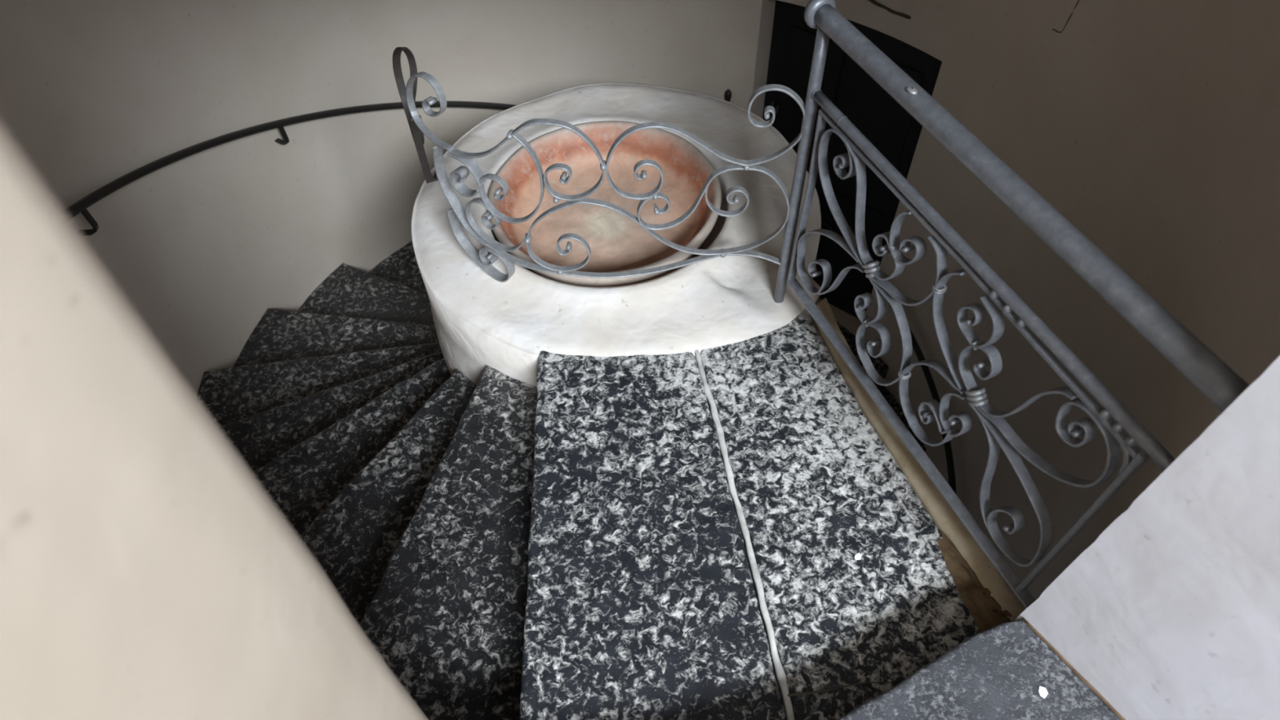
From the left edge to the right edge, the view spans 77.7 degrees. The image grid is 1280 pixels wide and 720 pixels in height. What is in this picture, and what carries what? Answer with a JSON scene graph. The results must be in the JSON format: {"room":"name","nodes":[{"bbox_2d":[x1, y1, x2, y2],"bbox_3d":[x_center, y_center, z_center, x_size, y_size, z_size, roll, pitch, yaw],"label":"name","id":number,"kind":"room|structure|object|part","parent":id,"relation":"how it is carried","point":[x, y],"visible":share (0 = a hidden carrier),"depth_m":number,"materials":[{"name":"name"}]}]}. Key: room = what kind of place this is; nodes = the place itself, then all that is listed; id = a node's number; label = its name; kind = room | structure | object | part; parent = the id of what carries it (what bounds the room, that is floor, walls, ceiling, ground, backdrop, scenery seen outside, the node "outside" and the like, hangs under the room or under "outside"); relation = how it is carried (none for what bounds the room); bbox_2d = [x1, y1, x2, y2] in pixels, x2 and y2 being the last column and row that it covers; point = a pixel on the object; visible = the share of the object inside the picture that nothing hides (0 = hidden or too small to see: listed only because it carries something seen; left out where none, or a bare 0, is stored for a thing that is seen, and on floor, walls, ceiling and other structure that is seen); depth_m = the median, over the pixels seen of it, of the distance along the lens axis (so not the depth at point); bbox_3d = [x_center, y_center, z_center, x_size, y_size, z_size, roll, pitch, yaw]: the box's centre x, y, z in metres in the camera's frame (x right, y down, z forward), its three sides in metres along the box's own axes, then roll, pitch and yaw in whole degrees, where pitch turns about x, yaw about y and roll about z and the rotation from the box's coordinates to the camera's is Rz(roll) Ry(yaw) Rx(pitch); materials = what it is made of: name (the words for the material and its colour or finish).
{"room":"spiral staircase","nodes":[
{"label":"spiral staircase","id":0,"kind":"room"},
{"bbox_2d":[0,119,428,719],"bbox_3d":[-0.803,2.060,-1.294,1.116,11.400,5.978,0,53,2],"label":"wall","id":1,"kind":"structure","parent":0,"point":[147,572],"depth_m":0.45,"materials":[{"name":"beige paint"}]},
{"bbox_2d":[0,0,1279,609],"bbox_3d":[-0.173,-1.652,1.519,4.200,11.400,4.060,-3,53,0],"label":"wall","id":2,"kind":"structure","parent":0,"point":[1152,127],"depth_m":3.32,"materials":[{"name":"paint"}]},
{"bbox_2d":[65,101,515,235],"bbox_3d":[-1.258,-0.967,3.596,0.939,1.442,3.058,28,58,21],"label":"wall handrail","id":3,"kind":"object","parent":2,"relation":"attached to","point":[81,206],"visible":0.54,"depth_m":3.40,"materials":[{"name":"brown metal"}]},
{"bbox_2d":[724,88,731,102],"bbox_3d":[0.502,-1.484,4.521,0.041,0.150,0.083,10,54,9],"label":"wall hook","id":4,"kind":"object","parent":2,"relation":"attached to","point":[727,95],"visible":0.66,"depth_m":4.46,"materials":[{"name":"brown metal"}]},
{"bbox_2d":[693,349,794,719],"bbox_3d":[0.268,0.454,2.043,0.032,0.013,1.268,-8,53,-4],"label":"trim","id":5,"kind":"structure","parent":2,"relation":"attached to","point":[780,676],"depth_m":2.02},
{"bbox_2d":[751,0,941,335],"bbox_3d":[1.066,-1.032,4.615,0.966,1.982,0.170,32,60,23],"label":"trim","id":6,"kind":"structure","parent":2,"relation":"attached to","point":[849,322],"depth_m":4.36,"materials":[{"name":"paint"}]},
{"bbox_2d":[786,677,906,697],"bbox_3d":[0.514,0.737,1.811,0.366,0.008,0.020,-9,53,-5],"label":"trim","id":7,"kind":"structure","parent":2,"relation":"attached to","point":[853,684],"depth_m":1.80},
{"bbox_2d":[762,0,942,318],"bbox_3d":[1.112,-1.088,4.637,1.066,2.012,0.070,32,60,23],"label":"door","id":8,"kind":"structure","parent":2,"relation":"in","point":[893,131],"depth_m":4.26,"materials":[{"name":"black paint"}]},
{"bbox_3d":[0.920,-1.439,4.371,0.322,0.750,0.012,32,60,23],"label":"panel","id":9,"kind":"part","parent":8,"relation":"part of","materials":[{"name":"black paint"}]},
{"bbox_3d":[1.279,-0.686,4.917,0.322,0.750,0.012,32,60,23],"label":"panel","id":10,"kind":"part","parent":8,"relation":"part of","materials":[{"name":"black paint"}]},
{"bbox_3d":[1.255,-1.232,4.202,0.322,0.750,0.012,32,60,23],"label":"panel","id":11,"kind":"part","parent":8,"relation":"part of","materials":[{"name":"black paint"}]},
{"bbox_2d":[836,321,888,386],"bbox_3d":[0.594,-0.076,5.261,1.246,0.180,1.712,-38,60,-24],"label":"stone step","id":12,"kind":"structure","parent":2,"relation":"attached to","point":[879,365],"depth_m":5.08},
{"bbox_3d":[-0.089,-0.306,5.233,0.568,0.180,1.202,-3,53,0],"label":"stone step","id":13,"kind":"structure","parent":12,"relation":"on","visible":0},
{"bbox_3d":[-0.478,-0.404,5.095,0.819,0.180,1.169,-3,53,0],"label":"stone step","id":14,"kind":"structure","parent":13,"relation":"on","visible":0},
{"bbox_3d":[-0.797,-0.411,4.884,1.068,0.180,1.100,-3,53,0],"label":"stone step","id":15,"kind":"structure","parent":14,"relation":"on","visible":0},
{"bbox_2d":[367,240,427,293],"bbox_3d":[-1.072,-0.245,4.540,1.193,0.180,0.572,35,61,25],"label":"stone step","id":16,"kind":"structure","parent":15,"relation":"on","point":[402,267],"depth_m":4.66,"materials":[{"name":"black stone"}]},
{"bbox_2d":[295,263,435,325],"bbox_3d":[-1.260,-0.104,4.212,1.192,0.180,0.570,19,56,16],"label":"stone step","id":17,"kind":"structure","parent":16,"relation":"on","point":[351,291],"depth_m":4.27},
{"bbox_2d":[232,308,439,368],"bbox_3d":[-1.337,-0.014,3.919,1.236,0.180,0.562,-3,53,0],"label":"stone step","id":18,"kind":"structure","parent":17,"relation":"on","point":[279,335],"depth_m":3.89,"materials":[{"name":"black stone"}]},
{"bbox_2d":[195,342,441,426],"bbox_3d":[-1.341,0.236,3.502,1.196,0.180,0.546,-7,53,-4],"label":"stone step","id":19,"kind":"structure","parent":18,"relation":"on","point":[228,395],"depth_m":3.51,"materials":[{"name":"black stone"}]},
{"bbox_2d":[219,350,443,471],"bbox_3d":[-1.245,0.360,3.178,1.201,0.180,0.536,-23,55,-15],"label":"stone step","id":20,"kind":"structure","parent":19,"relation":"on","point":[262,438],"depth_m":3.17,"materials":[{"name":"black stone"}]},
{"bbox_2d":[252,356,450,536],"bbox_3d":[-1.022,0.527,2.816,1.195,0.180,0.623,-34,59,-22],"label":"stone step","id":21,"kind":"structure","parent":20,"relation":"on","point":[301,482],"depth_m":2.85,"materials":[{"name":"black stone"}]},
{"bbox_2d":[298,368,476,625],"bbox_3d":[-0.730,0.592,2.530,0.571,0.180,1.191,26,58,20],"label":"stone step","id":22,"kind":"structure","parent":21,"relation":"on","point":[354,540],"depth_m":2.52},
{"bbox_2d":[360,365,537,719],"bbox_3d":[-0.547,0.576,2.310,0.593,0.180,1.277,-3,53,0],"label":"stone step","id":23,"kind":"structure","parent":22,"relation":"on","point":[446,615],"depth_m":2.18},
{"bbox_2d":[821,214,956,494],"bbox_3d":[1.482,0.230,4.439,0.523,1.038,2.331,-11,53,-6],"label":"wall handrail","id":24,"kind":"object","parent":2,"relation":"attached to","point":[949,460],"visible":0.27,"depth_m":4.46,"materials":[{"name":"brown metal"}]},
{"bbox_2d":[866,0,911,20],"bbox_3d":[1.136,-1.627,3.662,0.266,0.032,0.020,36,62,25],"label":"wire","id":25,"kind":"object","parent":2,"relation":"attached to","point":[873,2],"depth_m":3.66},
{"bbox_2d":[1052,0,1079,32],"bbox_3d":[1.592,-1.300,2.955,0.007,0.191,0.069,-18,54,-12],"label":"wire","id":26,"kind":"object","parent":2,"relation":"attached to","point":[1078,0],"depth_m":2.97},
{"bbox_3d":[1.050,1.818,4.706,1.275,0.180,0.830,-3,53,0],"label":"stone step","id":27,"kind":"structure","parent":2,"relation":"attached to","visible":0},
{"bbox_3d":[1.169,1.452,4.755,1.272,0.180,0.574,-3,53,0],"label":"stone step","id":28,"kind":"structure","parent":27,"relation":"on","visible":0},
{"bbox_3d":[1.200,0.934,4.923,1.195,0.180,0.572,-3,53,0],"label":"stone step","id":29,"kind":"structure","parent":28,"relation":"on","visible":0},
{"bbox_2d":[876,385,926,453],"bbox_3d":[1.121,0.538,5.001,1.193,0.180,0.571,-15,54,-9],"label":"stone step","id":30,"kind":"structure","parent":29,"relation":"on","point":[884,391],"depth_m":5.05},
{"bbox_2d":[1014,355,1279,719],"bbox_3d":[2.975,1.643,-1.102,4.200,11.400,6.555,-3,53,0],"label":"wall","id":31,"kind":"structure","parent":0,"point":[1172,612],"depth_m":1.30,"materials":[{"name":"white paint"}]},
{"bbox_2d":[811,297,1024,622],"bbox_3d":[0.738,0.337,2.290,0.089,0.321,1.152,-16,54,-10],"label":"trim","id":32,"kind":"structure","parent":31,"relation":"attached to","point":[918,480],"depth_m":2.10,"materials":[{"name":"beige paint"}]},
{"bbox_2d":[937,533,1011,633],"bbox_3d":[0.804,0.567,1.917,0.133,0.030,0.366,-27,56,-18],"label":"trim","id":33,"kind":"structure","parent":31,"relation":"attached to","point":[987,614],"depth_m":1.93,"materials":[{"name":"brown wood"}]},
{"bbox_2d":[1021,617,1124,719],"bbox_3d":[1.328,1.132,1.267,0.009,0.008,1.771,-29,57,-19],"label":"trim","id":34,"kind":"structure","parent":31,"relation":"attached to","point":[1023,619],"depth_m":1.65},
{"bbox_3d":[0.077,1.744,6.155,5.200,0.100,4.500,-3,53,0],"label":"floor","id":35,"kind":"structure","parent":0,"visible":0},
{"bbox_2d":[411,82,821,386],"bbox_3d":[-0.032,0.635,4.402,1.570,4.036,1.570,-3,53,0],"label":"pillar","id":36,"kind":"structure","parent":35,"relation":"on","point":[481,321],"depth_m":2.62,"materials":[{"name":"paint"}]},
{"bbox_2d":[392,46,804,282],"bbox_3d":[-0.253,-0.556,2.336,1.368,0.742,0.386,24,57,19],"label":"guard","id":37,"kind":"object","parent":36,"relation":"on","point":[456,215],"visible":0.99,"depth_m":2.27,"materials":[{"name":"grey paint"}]},
{"bbox_2d":[487,120,721,287],"bbox_3d":[-0.124,-0.535,2.858,0.823,0.194,0.821,-3,53,0],"label":"terracotta bowl","id":38,"kind":"object","parent":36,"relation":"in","point":[617,243],"visible":0.7,"depth_m":2.92,"materials":[{"name":"orange ceramic"}]},
{"bbox_2d":[519,350,786,719],"bbox_3d":[0.017,0.474,2.136,0.612,0.170,1.364,-3,53,0],"label":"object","id":39,"kind":"structure","parent":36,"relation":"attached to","point":[642,602],"depth_m":2.00,"materials":[{"name":"stone"}]},
{"bbox_2d":[838,620,1119,719],"bbox_3d":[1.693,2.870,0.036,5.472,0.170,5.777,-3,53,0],"label":"step","id":40,"kind":"structure","parent":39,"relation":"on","point":[997,673],"depth_m":1.64,"materials":[{"name":"grey stone"}]},
{"bbox_2d":[1038,686,1048,698],"bbox_3d":[0.826,0.681,1.628,0.018,0.003,0.021,20,56,16],"label":"paper scrap","id":41,"kind":"object","parent":40,"relation":"on","point":[1042,691],"visible":1,"depth_m":1.63,"materials":[{"name":"white paper"}]},
{"bbox_2d":[697,307,980,719],"bbox_3d":[0.531,0.435,2.150,0.542,0.170,1.462,-8,53,-4],"label":"landing slab","id":42,"kind":"object","parent":36,"relation":"attached to","point":[818,487],"visible":0.74,"depth_m":2.04,"materials":[{"name":"stone"}]},
{"bbox_2d":[854,552,862,559],"bbox_3d":[0.547,0.493,1.994,0.018,0.003,0.018,-3,53,0],"label":"paper scrap","id":43,"kind":"object","parent":42,"relation":"on","point":[858,557],"visible":1,"depth_m":1.99,"materials":[{"name":"white paper"}]},
{"bbox_2d":[773,0,1249,608],"bbox_3d":[0.649,-0.053,1.829,0.076,1.043,1.252,-19,54,-12],"label":"stair railing","id":44,"kind":"object","parent":42,"relation":"on","point":[1211,375],"visible":1,"depth_m":1.65,"materials":[{"name":"grey metal"}]},
{"bbox_3d":[0.428,-0.457,2.172,0.031,1.000,0.031,-3,53,0],"label":"post","id":45,"kind":"part","parent":44,"relation":"part of","materials":[{"name":"grey metal"}]},
{"bbox_3d":[0.652,-0.210,1.577,0.025,0.025,1.192,-19,54,-12],"label":"rail","id":46,"kind":"part","parent":44,"relation":"part of","materials":[{"name":"grey metal"}]},
{"bbox_3d":[0.642,-0.335,1.436,0.049,0.049,1.220,-19,54,-12],"label":"handrail","id":47,"kind":"part","parent":44,"relation":"part of","materials":[{"name":"grey metal"}]}
]}

